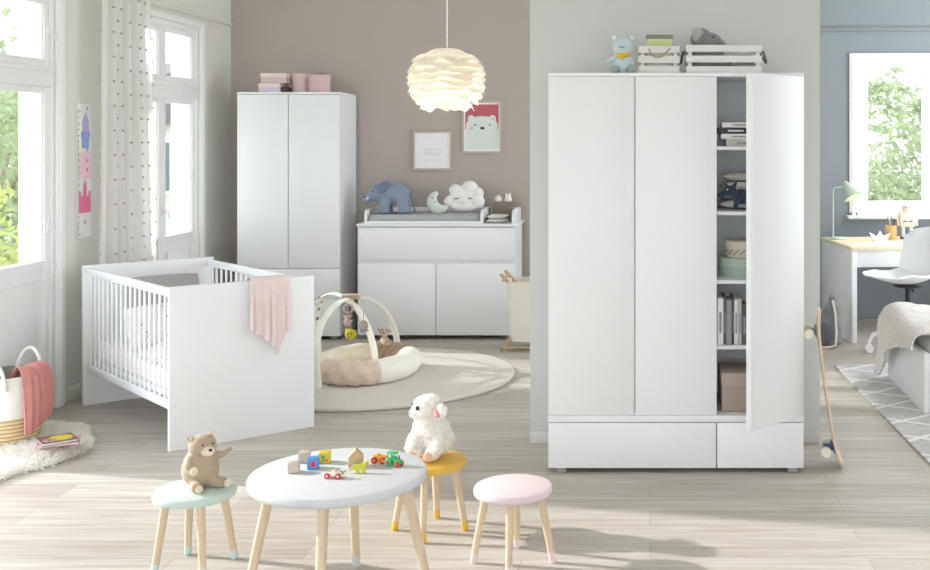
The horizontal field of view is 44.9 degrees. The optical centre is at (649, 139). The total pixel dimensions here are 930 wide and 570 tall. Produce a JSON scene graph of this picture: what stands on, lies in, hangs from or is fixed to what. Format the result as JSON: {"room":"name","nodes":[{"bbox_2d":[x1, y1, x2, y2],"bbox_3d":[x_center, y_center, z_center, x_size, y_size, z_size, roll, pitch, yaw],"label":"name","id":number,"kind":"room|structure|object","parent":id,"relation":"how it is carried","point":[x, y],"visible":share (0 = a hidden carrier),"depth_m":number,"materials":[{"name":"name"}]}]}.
{"room":"children's room","nodes":[
{"label":"children's room","id":0,"kind":"room"},
{"bbox_2d":[53,0,230,408],"bbox_3d":[-3.805,-0.036,2.325,0.220,3.400,15.050,0,0,0],"label":"wall","id":1,"kind":"structure","parent":0,"point":[83,17],"depth_m":7.37,"materials":[{"name":"white paint"}]},
{"bbox_2d":[0,0,65,407],"bbox_3d":[-3.789,0.349,6.375,0.253,2.630,1.090,0,0,0],"label":"window","id":2,"kind":"structure","parent":1,"relation":"in","point":[32,290],"depth_m":6.79,"materials":[{"name":"white paint"}]},
{"bbox_2d":[66,381,81,403],"bbox_3d":[-3.687,1.614,4.740,0.016,0.100,9.880,0,0,0],"label":"baseboard","id":3,"kind":"structure","parent":1,"relation":"attached to","point":[73,392],"depth_m":7.03,"materials":[{"name":"white"}]},
{"bbox_2d":[76,103,90,237],"bbox_3d":[-3.687,0.199,7.165,0.014,0.870,0.170,0,0,0],"label":"chart","id":4,"kind":"object","parent":1,"relation":"attached to","point":[83,111],"visible":1,"depth_m":7.15,"materials":[{"name":"paper"}]},
{"bbox_2d":[151,9,205,259],"bbox_3d":[-3.789,0.349,8.360,0.253,2.630,1.460,0,0,0],"label":"window","id":5,"kind":"structure","parent":1,"relation":"in","point":[184,89],"depth_m":8.91,"materials":[{"name":"white paint"}]},
{"bbox_2d":[151,0,232,25],"bbox_3d":[-3.684,-1.016,4.750,0.022,0.030,9.900,0,0,0],"label":"trim","id":6,"kind":"structure","parent":1,"relation":"attached to","point":[154,3],"depth_m":8.79,"materials":[{"name":"white"}]},
{"bbox_2d":[231,0,529,318],"bbox_3d":[-1.673,-0.036,9.775,4.045,3.400,0.150,0,0,0],"label":"wall","id":7,"kind":"structure","parent":0,"point":[368,48],"depth_m":9.70,"materials":[{"name":"beige paint"}]},
{"bbox_2d":[413,131,451,169],"bbox_3d":[-1.916,0.092,9.688,0.339,0.343,0.022,0,0,0],"label":"framed picture","id":8,"kind":"object","parent":7,"relation":"attached to","point":[432,150],"visible":1,"depth_m":9.69,"materials":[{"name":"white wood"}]},
{"bbox_2d":[462,101,501,152],"bbox_3d":[-1.481,-0.114,9.688,0.348,0.458,0.022,0,0,0],"label":"framed picture","id":9,"kind":"object","parent":7,"relation":"attached to","point":[481,126],"visible":0.88,"depth_m":9.69,"materials":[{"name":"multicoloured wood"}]},
{"bbox_2d":[0,319,929,569],"bbox_3d":[-0.085,1.724,2.600,7.770,0.120,15.600,0,0,0],"label":"floor","id":10,"kind":"structure","parent":0,"point":[95,510],"depth_m":5.01,"materials":[{"name":"brown wood"}]},
{"bbox_2d":[0,420,96,481],"bbox_3d":[-3.321,1.623,5.788,0.704,0.077,1.202,0,0,0],"label":"sheepskin rug","id":11,"kind":"object","parent":10,"relation":"on","point":[16,458],"visible":0.72,"depth_m":5.71,"materials":[{"name":"white fur"}]},
{"bbox_2d":[0,346,42,444],"bbox_3d":[-3.475,1.376,5.930,0.380,0.464,0.391,0,0,0],"label":"storage basket","id":12,"kind":"object","parent":11,"relation":"on","point":[11,395],"visible":0.66,"depth_m":5.79,"materials":[{"name":"white fabric"}]},
{"bbox_2d":[9,361,54,434],"bbox_3d":[-3.342,1.377,5.910,0.189,0.363,0.230,0,0,0],"label":"blanket","id":13,"kind":"object","parent":12,"relation":"in","point":[38,390],"visible":1,"depth_m":5.86,"materials":[{"name":"pink fabric"}]},
{"bbox_2d":[36,435,80,448],"bbox_3d":[-3.101,1.582,5.772,0.200,0.016,0.150,0,0,-24],"label":"book","id":14,"kind":"object","parent":11,"relation":"on","point":[77,436],"visible":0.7,"depth_m":5.72,"materials":[{"name":"pink paper"}]},
{"bbox_2d":[36,433,77,446],"bbox_3d":[-3.097,1.563,5.745,0.170,0.017,0.155,0,0,-40],"label":"book","id":15,"kind":"object","parent":14,"relation":"on","point":[51,440],"visible":1,"depth_m":5.72,"materials":[{"name":"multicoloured paper"}]},
{"bbox_2d":[42,434,72,441],"bbox_3d":[-3.085,1.556,5.738,0.112,0.003,0.149,0,0,6],"label":"picture","id":16,"kind":"object","parent":15,"relation":"on","point":[60,437],"depth_m":5.73,"materials":[{"name":"yellow"}]},
{"bbox_2d":[151,480,237,569],"bbox_3d":[-1.774,1.511,4.289,0.308,0.309,0.308,0,0,0],"label":"stool","id":17,"kind":"object","parent":10,"relation":"on","point":[178,494],"visible":0.77,"depth_m":4.21,"materials":[{"name":"green wood"}]},
{"bbox_2d":[181,431,231,493],"bbox_3d":[-1.732,1.252,4.303,0.169,0.210,0.194,0,0,44],"label":"plush bear","id":18,"kind":"object","parent":17,"relation":"on","point":[200,467],"visible":1,"depth_m":4.25},
{"bbox_2d":[82,257,313,451],"bbox_3d":[-2.757,1.226,6.642,0.893,0.877,1.449,0,0,-40],"label":"crib","id":19,"kind":"object","parent":10,"relation":"on","point":[225,379],"visible":0.93,"depth_m":6.19,"materials":[{"name":"white paint"}]},
{"bbox_2d":[97,338,167,388],"bbox_3d":[-2.758,1.321,6.643,0.684,0.113,1.408,0,0,-44],"label":"mattress","id":20,"kind":"object","parent":19,"relation":"on","point":[162,366],"visible":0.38,"depth_m":6.49,"materials":[{"name":"white fabric"}]},
{"bbox_2d":[122,303,167,347],"bbox_3d":[-3.049,1.127,6.721,0.146,0.232,0.340,0,0,30],"label":"pillow","id":21,"kind":"object","parent":20,"relation":"on","point":[162,304],"visible":0.38,"depth_m":6.65,"materials":[{"name":"fabric"}]},
{"bbox_2d":[132,340,167,366],"bbox_3d":[-2.546,1.222,6.423,0.699,0.072,0.719,0,0,-41],"label":"duvet","id":22,"kind":"object","parent":20,"relation":"on","point":[162,342],"visible":0.11,"depth_m":6.33,"materials":[{"name":"fabric"}]},
{"bbox_2d":[127,273,198,307],"bbox_3d":[-3.104,1.052,7.031,0.460,0.374,0.141,0,0,-40],"label":"pillow","id":23,"kind":"object","parent":20,"relation":"on","point":[184,279],"visible":0.22,"depth_m":7.03,"materials":[{"name":"grey fabric"}]},
{"bbox_2d":[246,274,290,355],"bbox_3d":[-2.154,0.996,6.213,0.236,0.457,0.092,0,0,-40],"label":"cloth","id":24,"kind":"object","parent":19,"relation":"hanging from","point":[270,297],"visible":1,"depth_m":6.19,"materials":[{"name":"pink fabric"}]},
{"bbox_2d":[237,92,355,339],"bbox_3d":[-3.006,0.633,9.401,0.852,2.063,0.522,0,0,0],"label":"wardrobe","id":25,"kind":"object","parent":10,"relation":"on","point":[296,151],"visible":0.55,"depth_m":9.14,"materials":[{"name":"white paint"}]},
{"bbox_2d":[258,83,288,91],"bbox_3d":[-3.189,-0.437,9.320,0.180,0.075,0.240,0,0,0],"label":"gift box","id":26,"kind":"object","parent":25,"relation":"on","point":[263,87],"visible":0.86,"depth_m":9.20,"materials":[{"name":"white"}]},
{"bbox_2d":[260,73,290,83],"bbox_3d":[-3.163,-0.519,9.330,0.218,0.085,0.200,0,0,0],"label":"gift box","id":27,"kind":"object","parent":26,"relation":"on","point":[283,78],"visible":0.89,"depth_m":9.23,"materials":[{"name":"pink"}]},
{"bbox_2d":[291,73,309,91],"bbox_3d":[-2.986,-0.482,9.400,0.158,0.165,0.158,0,0,0],"label":"box","id":28,"kind":"object","parent":25,"relation":"on","point":[299,81],"visible":0.74,"depth_m":9.33,"materials":[{"name":"pink"}]},
{"bbox_2d":[308,73,330,91],"bbox_3d":[-2.800,-0.485,9.320,0.188,0.170,0.188,0,0,0],"label":"box","id":29,"kind":"object","parent":25,"relation":"on","point":[319,82],"visible":0.8,"depth_m":9.24,"materials":[{"name":"pink"}]},
{"bbox_2d":[246,448,428,569],"bbox_3d":[-1.124,1.430,3.968,0.624,0.472,0.624,0,0,-42],"label":"table","id":30,"kind":"object","parent":10,"relation":"on","point":[271,484],"visible":0.89,"depth_m":3.88,"materials":[{"name":"white wood"}]},
{"bbox_2d":[288,460,299,473],"bbox_3d":[-1.280,1.175,3.952,0.039,0.039,0.039,0,0,-12],"label":"block","id":31,"kind":"object","parent":30,"relation":"on","point":[293,465],"visible":1,"depth_m":3.94,"materials":[{"name":"brown wood"}]},
{"bbox_2d":[298,450,310,462],"bbox_3d":[-1.281,1.174,4.080,0.040,0.040,0.040,0,0,-8],"label":"block","id":32,"kind":"object","parent":30,"relation":"on","point":[303,455],"visible":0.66,"depth_m":4.06,"materials":[{"name":"brown wood"}]},
{"bbox_2d":[307,455,318,469],"bbox_3d":[-1.224,1.173,3.999,0.041,0.041,0.044,0,0,-14],"label":"block","id":33,"kind":"object","parent":30,"relation":"on","point":[312,461],"visible":1,"depth_m":3.98,"materials":[{"name":"blue"}]},
{"bbox_2d":[319,450,330,463],"bbox_3d":[-1.203,1.173,4.074,0.041,0.041,0.042,0,0,-10],"label":"block","id":34,"kind":"object","parent":30,"relation":"on","point":[324,455],"visible":0.98,"depth_m":4.05,"materials":[{"name":"yellow"}]},
{"bbox_2d":[324,469,345,479],"bbox_3d":[-1.112,1.179,3.884,0.075,0.031,0.037,0,0,6],"label":"toy car","id":35,"kind":"object","parent":30,"relation":"on","point":[327,475],"visible":1,"depth_m":3.87,"materials":[{"name":"beige"}]},
{"bbox_2d":[348,447,363,467],"bbox_3d":[-1.077,1.161,4.029,0.054,0.066,0.040,0,0,-14],"label":"house","id":36,"kind":"object","parent":30,"relation":"on","point":[356,455],"visible":0.81,"depth_m":4.01,"materials":[{"name":"brown wood"}]},
{"bbox_2d":[349,461,368,473],"bbox_3d":[-1.044,1.173,3.943,0.072,0.043,0.016,0,0,0],"label":"dinosaur","id":37,"kind":"object","parent":30,"relation":"on","point":[357,466],"visible":1,"depth_m":3.94,"materials":[{"name":"yellow"}]},
{"bbox_2d":[371,453,387,463],"bbox_3d":[-0.998,1.175,4.065,0.059,0.037,0.037,0,0,8],"label":"wagon","id":38,"kind":"object","parent":30,"relation":"on","point":[377,457],"visible":0.93,"depth_m":4.05,"materials":[{"name":"orange"}]},
{"bbox_2d":[384,450,403,467],"bbox_3d":[-0.937,1.169,4.028,0.063,0.051,0.041,0,0,28],"label":"tractor","id":39,"kind":"object","parent":30,"relation":"on","point":[396,461],"visible":1,"depth_m":4.02,"materials":[{"name":"green"}]},
{"bbox_2d":[314,348,514,411],"bbox_3d":[-1.940,1.649,7.700,1.970,0.027,1.970,0,0,0],"label":"round rug","id":40,"kind":"object","parent":10,"relation":"on","point":[451,375],"visible":0.34,"depth_m":7.30,"materials":[{"name":"white carpet"}]},
{"bbox_2d":[314,292,400,387],"bbox_3d":[-2.179,1.358,7.780,0.587,0.532,1.184,0,0,0],"label":"arch","id":41,"kind":"object","parent":40,"relation":"on","point":[319,324],"visible":0.94,"depth_m":7.76,"materials":[{"name":"white"}]},
{"bbox_2d":[345,326,356,339],"bbox_3d":[-2.120,1.366,7.788,0.082,0.098,0.064,0,0,0],"label":"toy","id":42,"kind":"object","parent":41,"relation":"hanging from","point":[350,334],"visible":1,"depth_m":7.77,"materials":[{"name":"yellow fabric"}]},
{"bbox_2d":[320,341,421,386],"bbox_3d":[-1.964,1.548,7.658,0.721,0.172,0.866,0,0,8],"label":"nest","id":43,"kind":"object","parent":40,"relation":"on","point":[353,365],"visible":0.92,"depth_m":7.38,"materials":[{"name":"beige fabric"}]},
{"bbox_2d":[376,328,391,345],"bbox_3d":[-1.912,1.415,7.898,0.120,0.131,0.085,0,0,14],"label":"deer","id":44,"kind":"object","parent":43,"relation":"on","point":[384,340],"visible":0.98,"depth_m":7.88},
{"bbox_2d":[391,450,468,543],"bbox_3d":[-0.938,1.511,4.690,0.308,0.309,0.308,0,0,-42],"label":"stool","id":45,"kind":"object","parent":10,"relation":"on","point":[452,461],"visible":0.51,"depth_m":4.67,"materials":[{"name":"orange paint"}]},
{"bbox_2d":[404,393,454,461],"bbox_3d":[-0.939,1.215,4.688,0.204,0.272,0.230,0,0,12],"label":"lamb","id":46,"kind":"object","parent":45,"relation":"on","point":[431,436],"visible":0.98,"depth_m":4.63,"materials":[{"name":"white"}]},
{"bbox_2d":[356,219,524,338],"bbox_3d":[-1.772,1.181,9.409,1.338,0.965,0.542,0,0,0],"label":"dresser","id":47,"kind":"object","parent":10,"relation":"on","point":[431,279],"visible":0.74,"depth_m":9.15,"materials":[{"name":"white paint"}]},
{"bbox_2d":[369,211,480,220],"bbox_3d":[-1.889,0.660,9.418,0.936,0.072,0.445,0,0,0],"label":"changing pad","id":48,"kind":"object","parent":47,"relation":"on","point":[418,215],"visible":0.72,"depth_m":9.20,"materials":[{"name":"white fabric"}]},
{"bbox_2d":[361,181,415,213],"bbox_3d":[-2.218,0.482,9.341,0.467,0.278,0.196,0,0,-2],"label":"elephant","id":49,"kind":"object","parent":48,"relation":"on","point":[387,194],"visible":1,"depth_m":9.26},
{"bbox_2d":[427,191,447,212],"bbox_3d":[-1.819,0.533,9.392,0.181,0.190,0.087,0,0,18],"label":"cushion","id":50,"kind":"object","parent":48,"relation":"on","point":[433,205],"visible":1,"depth_m":9.37,"materials":[{"name":"grey fabric"}]},
{"bbox_2d":[443,181,484,211],"bbox_3d":[-1.604,0.485,9.493,0.354,0.265,0.120,0,0,0],"label":"cushion","id":51,"kind":"object","parent":48,"relation":"on","point":[468,196],"visible":0.98,"depth_m":9.46,"materials":[{"name":"white fabric"}]},
{"bbox_2d":[364,206,520,223],"bbox_3d":[-1.759,0.640,9.420,1.249,0.115,0.500,0,0,0],"label":"tray","id":52,"kind":"object","parent":47,"relation":"on","point":[485,211],"visible":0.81,"depth_m":9.19,"materials":[{"name":"white paint"}]},
{"bbox_2d":[492,201,513,220],"bbox_3d":[-1.278,0.616,9.560,0.170,0.165,0.120,0,0,0],"label":"bin","id":53,"kind":"object","parent":47,"relation":"on","point":[498,207],"visible":0.61,"depth_m":9.50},
{"bbox_2d":[470,474,555,569],"bbox_3d":[-0.539,1.511,4.330,0.308,0.309,0.308,0,0,-42],"label":"stool","id":54,"kind":"object","parent":10,"relation":"on","point":[511,491],"visible":1,"depth_m":4.31,"materials":[{"name":"pink wood"}]},
{"bbox_2d":[499,270,529,350],"bbox_3d":[-0.905,1.361,8.800,0.570,0.623,0.370,0,0,0],"label":"laundry hamper","id":55,"kind":"object","parent":10,"relation":"on","point":[518,288],"visible":0.42,"depth_m":8.63,"materials":[{"name":"beige fabric"}]},
{"bbox_2d":[548,73,803,471],"bbox_3d":[0.130,0.664,5.595,1.280,2.000,0.855,0,0,0],"label":"wardrobe","id":56,"kind":"object","parent":10,"relation":"on","point":[639,228],"visible":1,"depth_m":5.50,"materials":[{"name":"white paint"}]},
{"bbox_2d":[605,35,634,72],"bbox_3d":[-0.154,-0.435,5.611,0.148,0.206,0.123,0,0,-6],"label":"plush bear","id":57,"kind":"object","parent":56,"relation":"on","point":[622,47],"visible":0.91,"depth_m":5.59},
{"bbox_2d":[639,46,678,72],"bbox_3d":[0.046,-0.408,5.660,0.209,0.142,0.180,0,0,0],"label":"wooden crate","id":58,"kind":"object","parent":56,"relation":"on","point":[643,50],"visible":0.77,"depth_m":5.60,"materials":[{"name":"white wood"}]},
{"bbox_2d":[646,35,672,65],"bbox_3d":[0.049,-0.445,5.678,0.138,0.190,0.086,0,0,0],"label":"box","id":59,"kind":"object","parent":58,"relation":"in","point":[652,40],"visible":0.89,"depth_m":5.64,"materials":[{"name":"beige"}]},
{"bbox_2d":[717,294,722,344],"bbox_3d":[0.356,0.917,5.635,0.030,0.235,0.151,0,0,0],"label":"book","id":60,"kind":"object","parent":56,"relation":"on","point":[719,296],"visible":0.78,"depth_m":5.56,"materials":[{"name":"white paper"}]},
{"bbox_2d":[680,45,766,72],"bbox_3d":[0.383,-0.410,5.730,0.454,0.147,0.260,0,0,0],"label":"wooden crate","id":61,"kind":"object","parent":56,"relation":"on","point":[733,54],"visible":0.84,"depth_m":5.60,"materials":[{"name":"white wood"}]},
{"bbox_2d":[690,27,731,65],"bbox_3d":[0.319,-0.469,5.735,0.220,0.229,0.138,0,0,0],"label":"elephant","id":62,"kind":"object","parent":61,"relation":"in","point":[699,36],"visible":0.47,"depth_m":5.68},
{"bbox_2d":[722,292,725,344],"bbox_3d":[0.378,0.912,5.635,0.012,0.245,0.151,0,0,0],"label":"book","id":63,"kind":"object","parent":56,"relation":"on","point":[723,293],"visible":0.86,"depth_m":5.56,"materials":[{"name":"grey paper"}]},
{"bbox_2d":[726,296,731,344],"bbox_3d":[0.399,0.922,5.635,0.028,0.225,0.151,0,0,0],"label":"book","id":64,"kind":"object","parent":56,"relation":"on","point":[728,299],"visible":0.78,"depth_m":5.56,"materials":[{"name":"grey paper"}]},
{"bbox_2d":[717,344,745,348],"bbox_3d":[0.543,1.044,5.765,0.417,0.018,0.470,0,0,0],"label":"shelf","id":65,"kind":"object","parent":56,"relation":"attached to","point":[723,346],"depth_m":5.53,"materials":[{"name":"white paint"}]},
{"bbox_2d":[717,269,745,283],"bbox_3d":[0.543,0.714,5.765,0.417,0.018,0.470,0,0,0],"label":"shelf","id":66,"kind":"object","parent":56,"relation":"attached to","point":[720,280],"depth_m":5.53,"materials":[{"name":"white paint"}]},
{"bbox_2d":[717,206,745,214],"bbox_3d":[0.543,0.369,5.765,0.417,0.018,0.470,0,0,0],"label":"shelf","id":67,"kind":"object","parent":56,"relation":"attached to","point":[721,210],"depth_m":5.54,"materials":[{"name":"white paint"}]},
{"bbox_2d":[717,146,745,149],"bbox_3d":[0.543,0.042,5.765,0.417,0.018,0.470,0,0,0],"label":"shelf","id":68,"kind":"object","parent":56,"relation":"attached to","point":[718,147],"depth_m":5.53,"materials":[{"name":"white paint"}]},
{"bbox_2d":[718,362,745,411],"bbox_3d":[0.486,1.280,5.710,0.250,0.195,0.280,0,0,0],"label":"lidded box","id":69,"kind":"object","parent":56,"relation":"in","point":[732,375],"visible":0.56,"depth_m":5.57,"materials":[{"name":"beige cardboard"}]},
{"bbox_2d":[718,182,745,207],"bbox_3d":[0.443,0.280,5.598,0.201,0.134,0.078,0,0,0],"label":"plush dog","id":70,"kind":"object","parent":56,"relation":"on","point":[738,196],"visible":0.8,"depth_m":5.58},
{"bbox_2d":[730,293,733,344],"bbox_3d":[0.420,0.913,5.635,0.010,0.242,0.151,0,0,0],"label":"book","id":71,"kind":"object","parent":56,"relation":"on","point":[731,294],"visible":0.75,"depth_m":5.56,"materials":[{"name":"grey paper"}]},
{"bbox_2d":[719,254,745,277],"bbox_3d":[0.485,0.654,5.720,0.256,0.100,0.256,0,0,0],"label":"box","id":72,"kind":"object","parent":56,"relation":"on","point":[730,267],"visible":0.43,"depth_m":5.61,"materials":[{"name":"green"}]},
{"bbox_2d":[724,238,745,257],"bbox_3d":[0.477,0.561,5.707,0.189,0.085,0.182,0,0,0],"label":"box","id":73,"kind":"object","parent":72,"relation":"on","point":[735,248],"visible":0.63,"depth_m":5.64,"materials":[{"name":"beige"}]},
{"bbox_2d":[719,199,745,207],"bbox_3d":[0.483,0.334,5.815,0.235,0.046,0.250,0,0,0],"label":"folded cloth","id":74,"kind":"object","parent":56,"relation":"on","point":[728,203],"visible":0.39,"depth_m":5.71,"materials":[{"name":"white fabric"}]},
{"bbox_3d":[0.483,0.286,5.815,0.223,0.046,0.250,0,0,0],"label":"folded cloth","id":75,"kind":"object","parent":74,"relation":"on","visible":0},
{"bbox_2d":[721,181,745,189],"bbox_3d":[0.483,0.239,5.815,0.211,0.046,0.250,0,0,0],"label":"folded cloth","id":76,"kind":"object","parent":75,"relation":"on","point":[740,184],"visible":0.32,"depth_m":5.71,"materials":[{"name":"white fabric"}]},
{"bbox_2d":[722,172,745,180],"bbox_3d":[0.483,0.192,5.815,0.199,0.046,0.250,0,0,0],"label":"folded cloth","id":77,"kind":"object","parent":76,"relation":"on","point":[734,176],"visible":0.6,"depth_m":5.71,"materials":[{"name":"beige fabric"}]},
{"bbox_2d":[724,139,745,145],"bbox_3d":[0.494,0.014,5.665,0.215,0.036,0.151,0,0,0],"label":"book","id":78,"kind":"object","parent":56,"relation":"on","point":[727,142],"visible":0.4,"depth_m":5.59,"materials":[{"name":"grey paper"}]},
{"bbox_2d":[719,134,745,138],"bbox_3d":[0.469,-0.018,5.665,0.215,0.027,0.151,0,0,0],"label":"book","id":79,"kind":"object","parent":78,"relation":"on","point":[721,136],"visible":0.52,"depth_m":5.59,"materials":[{"name":"white paper"}]},
{"bbox_2d":[717,128,745,133],"bbox_3d":[0.451,-0.048,5.665,0.215,0.030,0.151,0,0,0],"label":"book","id":80,"kind":"object","parent":79,"relation":"on","point":[719,130],"visible":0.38,"depth_m":5.59,"materials":[{"name":"grey paper"}]},
{"bbox_2d":[720,122,745,127],"bbox_3d":[0.472,-0.076,5.665,0.215,0.026,0.151,0,0,0],"label":"book","id":81,"kind":"object","parent":80,"relation":"on","point":[723,124],"visible":0.56,"depth_m":5.59,"materials":[{"name":"white paper"}]},
{"bbox_2d":[733,295,737,344],"bbox_3d":[0.436,0.920,5.635,0.020,0.228,0.151,0,0,0],"label":"book","id":82,"kind":"object","parent":56,"relation":"on","point":[735,297],"visible":0.76,"depth_m":5.56,"materials":[{"name":"white paper"}]},
{"bbox_2d":[736,295,741,344],"bbox_3d":[0.455,0.918,5.635,0.016,0.232,0.151,0,0,0],"label":"book","id":83,"kind":"object","parent":56,"relation":"on","point":[737,296],"visible":0.86,"depth_m":5.56,"materials":[{"name":"grey paper"}]},
{"bbox_2d":[742,300,745,344],"bbox_3d":[0.477,0.932,5.635,0.026,0.205,0.151,0,0,0],"label":"book","id":84,"kind":"object","parent":56,"relation":"on","point":[743,301],"visible":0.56,"depth_m":5.56,"materials":[{"name":"grey paper"}]},
{"bbox_2d":[804,308,842,465],"bbox_3d":[0.881,1.259,5.620,0.219,0.802,0.204,0,0,0],"label":"skateboard","id":85,"kind":"object","parent":10,"relation":"on","point":[809,331],"visible":0.97,"depth_m":5.52,"materials":[{"name":"brown wood"}]},
{"bbox_2d":[820,295,841,348],"bbox_3d":[1.424,1.457,8.854,0.226,0.413,0.250,0,0,-17],"label":"backpack","id":86,"kind":"object","parent":10,"relation":"on","point":[830,327],"visible":0.8,"depth_m":8.80,"materials":[{"name":"fabric"}]},
{"bbox_2d":[821,236,902,342],"bbox_3d":[2.391,1.270,9.541,1.605,0.789,0.932,0,0,-6],"label":"desk","id":87,"kind":"object","parent":10,"relation":"on","point":[841,259],"visible":0.86,"depth_m":9.17,"materials":[{"name":"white wood"}]},
{"bbox_2d":[829,177,861,239],"bbox_3d":[1.720,0.602,9.681,0.289,0.545,0.177,0,0,19],"label":"desk lamp","id":88,"kind":"object","parent":87,"relation":"on","point":[850,192],"visible":1,"depth_m":9.66,"materials":[{"name":"green metal"}]},
{"bbox_2d":[869,231,890,240],"bbox_3d":[2.003,0.832,9.580,0.200,0.085,0.056,0,0,-12],"label":"crown","id":89,"kind":"object","parent":87,"relation":"on","point":[879,237],"visible":1,"depth_m":9.57,"materials":[{"name":"white"}]},
{"bbox_2d":[885,225,896,238],"bbox_3d":[2.130,0.814,9.720,0.100,0.120,0.100,0,0,0],"label":"pencil cup","id":90,"kind":"object","parent":87,"relation":"on","point":[892,229],"visible":0.93,"depth_m":9.68,"materials":[{"name":"brown wood"}]},
{"bbox_2d":[897,204,917,238],"bbox_3d":[2.271,0.718,9.719,0.188,0.312,0.091,0,0,0],"label":"robot","id":91,"kind":"object","parent":87,"relation":"on","point":[906,217],"visible":0.88,"depth_m":9.68,"materials":[{"name":"brown wood"}]},
{"bbox_2d":[834,364,929,463],"bbox_3d":[2.245,1.657,6.860,1.700,0.012,2.540,0,0,-2],"label":"rug","id":92,"kind":"object","parent":10,"relation":"on","point":[893,404],"visible":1,"depth_m":6.89,"materials":[{"name":"grey carpet"}]},
{"bbox_2d":[888,342,929,412],"bbox_3d":[2.547,1.276,7.150,1.785,0.750,1.020,0,0,0],"label":"bed","id":93,"kind":"object","parent":92,"relation":"on","point":[908,369],"visible":0.6,"depth_m":6.91,"materials":[{"name":"white paint"}]},
{"bbox_2d":[914,335,929,352],"bbox_3d":[2.545,1.286,7.147,1.690,0.144,0.945,0,0,0],"label":"mattress","id":94,"kind":"object","parent":93,"relation":"on","point":[923,341],"visible":0.07,"depth_m":6.84,"materials":[{"name":"grey"}]},
{"bbox_2d":[873,302,929,374],"bbox_3d":[2.080,1.364,7.208,1.047,0.541,1.028,0,0,0],"label":"blanket","id":95,"kind":"object","parent":94,"relation":"on","point":[899,324],"visible":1,"depth_m":7.20,"materials":[{"name":"white fabric"}]},
{"bbox_2d":[862,227,929,352],"bbox_3d":[2.029,1.175,8.612,0.633,0.978,0.648,0,0,-28],"label":"swivel chair","id":96,"kind":"object","parent":10,"relation":"on","point":[914,264],"visible":0.84,"depth_m":8.72,"materials":[{"name":"white paint"}]},
{"bbox_2d":[530,0,819,442],"bbox_3d":[0.137,-0.036,6.112,1.592,3.400,0.175,0,0,0],"label":"wall","id":97,"kind":"structure","parent":0,"point":[567,36],"depth_m":6.04,"materials":[{"name":"grey paint"}]},
{"bbox_2d":[820,0,929,307],"bbox_3d":[2.075,-0.036,10.325,3.450,3.400,0.150,0,0,0],"label":"wall","id":98,"kind":"structure","parent":0,"point":[835,46],"depth_m":10.25,"materials":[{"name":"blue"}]},
{"bbox_2d":[820,308,882,318],"bbox_3d":[2.080,1.614,10.242,3.440,0.100,0.016,0,0,0],"label":"baseboard","id":99,"kind":"structure","parent":98,"relation":"attached to","point":[862,313],"depth_m":10.23,"materials":[{"name":"grey"}]},
{"bbox_2d":[820,27,929,30],"bbox_3d":[2.075,-1.034,10.239,3.450,0.035,0.022,0,0,0],"label":"trim","id":100,"kind":"structure","parent":98,"relation":"attached to","point":[821,28],"depth_m":10.23,"materials":[{"name":"grey"}]},
{"bbox_2d":[846,53,929,219],"bbox_3d":[2.615,-0.034,10.305,1.580,1.546,0.330,0,0,0],"label":"window","id":101,"kind":"structure","parent":98,"relation":"in","point":[860,207],"depth_m":10.25,"materials":[{"name":"white paint"}]},
{"bbox_3d":[-0.085,-1.786,2.600,7.770,0.100,15.600,0,0,0],"label":"ceiling","id":102,"kind":"structure","parent":0,"visible":0},
{"bbox_2d":[99,0,156,263],"bbox_3d":[-3.564,-0.051,7.505,0.141,3.369,0.912,0,0,0],"label":"curtain","id":103,"kind":"object","parent":102,"relation":"hanging from","point":[127,192],"visible":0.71,"depth_m":7.46,"materials":[{"name":"beige fabric"}]},
{"bbox_2d":[406,0,485,111],"bbox_3d":[-1.179,-0.949,6.402,0.455,1.572,0.459,0,0,-37],"label":"pendant lamp","id":104,"kind":"object","parent":102,"relation":"hanging from","point":[447,79],"visible":1,"depth_m":6.24,"materials":[{"name":"white paper"}]},
{"label":"outside","id":105,"kind":"structure","parent":0,"visible":0},
{"bbox_3d":[13.050,4.914,27.750,33.900,0.100,34.500,0,0,0],"label":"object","id":106,"kind":"structure","parent":105,"visible":0},
{"bbox_2d":[868,77,920,200],"bbox_3d":[3.394,1.986,15.567,3.441,5.763,3.320,0,0,0],"label":"tree","id":107,"kind":"object","parent":106,"relation":"on","point":[901,192],"visible":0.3,"depth_m":15.31,"materials":[{"name":"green plant"}]},
{"bbox_2d":[868,67,920,200],"bbox_3d":[5.719,1.568,22.020,3.755,6.598,3.696,0,0,0],"label":"tree","id":108,"kind":"object","parent":106,"relation":"on","point":[916,140],"visible":0.2,"depth_m":21.82,"materials":[{"name":"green plant"}]},
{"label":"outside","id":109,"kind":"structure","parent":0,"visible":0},
{"bbox_3d":[-24.450,4.914,20.000,41.100,0.100,50.000,0,0,0],"label":"ground","id":110,"kind":"structure","parent":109,"visible":0},
{"bbox_2d":[0,33,17,263],"bbox_3d":[-9.070,1.558,15.624,3.534,6.618,4.037,0,0,0],"label":"tree","id":111,"kind":"object","parent":110,"relation":"on","point":[10,156],"visible":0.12,"depth_m":15.66,"materials":[{"name":"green plant"}]},
{"bbox_2d":[0,184,17,266],"bbox_3d":[-7.621,2.691,13.183,2.630,4.355,2.457,0,0,0],"label":"tree","id":112,"kind":"object","parent":110,"relation":"on","point":[7,259],"visible":0.04,"depth_m":12.94,"materials":[{"name":"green plant"}]},
{"bbox_2d":[0,4,17,258],"bbox_3d":[-14.771,0.708,23.702,5.256,8.318,5.564,0,0,0],"label":"tree","id":113,"kind":"object","parent":110,"relation":"on","point":[5,10],"visible":0.07,"depth_m":24.09,"materials":[{"name":"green plant"}]},
{"bbox_2d":[0,63,170,264],"bbox_3d":[-15.341,1.364,31.420,6.400,7.000,8.400,0,0,24],"label":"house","id":114,"kind":"structure","parent":110,"relation":"on","point":[168,65],"depth_m":29.44,"materials":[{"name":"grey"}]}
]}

